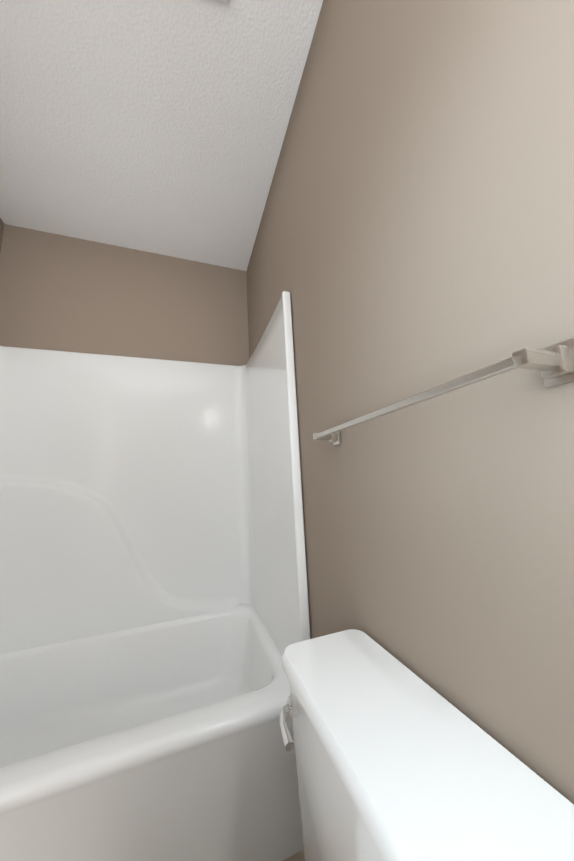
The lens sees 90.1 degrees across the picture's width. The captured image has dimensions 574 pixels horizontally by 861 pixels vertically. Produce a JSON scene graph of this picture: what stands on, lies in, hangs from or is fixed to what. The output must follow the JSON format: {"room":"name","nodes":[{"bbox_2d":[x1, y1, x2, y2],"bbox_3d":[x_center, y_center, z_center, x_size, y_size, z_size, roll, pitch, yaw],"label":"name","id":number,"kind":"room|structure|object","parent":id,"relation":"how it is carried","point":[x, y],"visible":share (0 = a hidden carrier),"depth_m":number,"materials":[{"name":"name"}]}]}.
{"room":"bathroom","nodes":[
{"label":"bathroom","id":0,"kind":"room"},
{"bbox_2d":[0,218,3,252],"bbox_3d":[-1.056,-0.181,-0.132,0.100,2.637,3.500,1,-10,-19],"label":"wall","id":1,"kind":"structure","parent":0,"point":[1,228],"depth_m":1.61,"materials":[{"name":"beige paint"}]},
{"bbox_2d":[0,224,248,365],"bbox_3d":[-0.954,0.128,1.677,1.500,2.637,0.100,1,-10,-19],"label":"wall","id":2,"kind":"structure","parent":0,"point":[58,292],"depth_m":1.77,"materials":[{"name":"beige paint"}]},
{"bbox_2d":[0,0,322,270],"bbox_3d":[-0.419,-1.521,0.351,1.600,0.100,3.500,1,-10,-19],"label":"ceiling","id":3,"kind":"structure","parent":0,"point":[156,126],"depth_m":1.20,"materials":[{"name":"white paint"}]},
{"bbox_2d":[282,850,304,860],"bbox_3d":[-0.279,1.172,-0.117,1.600,0.100,3.500,1,-10,-19],"label":"floor","id":4,"kind":"structure","parent":0,"point":[298,856],"depth_m":0.85,"materials":[{"name":"tile"}]},
{"bbox_2d":[0,291,310,860],"bbox_3d":[-0.731,0.413,1.186,1.390,1.885,0.847,1,-10,-19],"label":"bathtub","id":5,"kind":"object","parent":4,"relation":"on","point":[154,615],"visible":1,"depth_m":1.38,"materials":[{"name":"white plastic"}]},
{"bbox_2d":[280,629,573,860],"bbox_3d":[-0.068,0.801,0.300,0.720,0.750,0.468,1,-10,-19],"label":"toilet","id":6,"kind":"object","parent":4,"relation":"on","point":[396,759],"visible":1,"depth_m":0.37,"materials":[{"name":"white ceramic"}]},
{"bbox_2d":[246,0,573,803],"bbox_3d":[0.358,-0.168,0.366,0.100,2.637,3.500,1,-10,-19],"label":"wall","id":7,"kind":"structure","parent":0,"point":[414,236],"depth_m":0.49,"materials":[{"name":"beige paint"}]},
{"bbox_2d":[313,337,573,445],"bbox_3d":[0.195,-0.030,0.559,0.073,0.048,0.563,1,-10,-19],"label":"towel rail","id":8,"kind":"object","parent":7,"relation":"attached to","point":[554,364],"visible":1,"depth_m":0.33,"materials":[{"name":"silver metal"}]}
]}

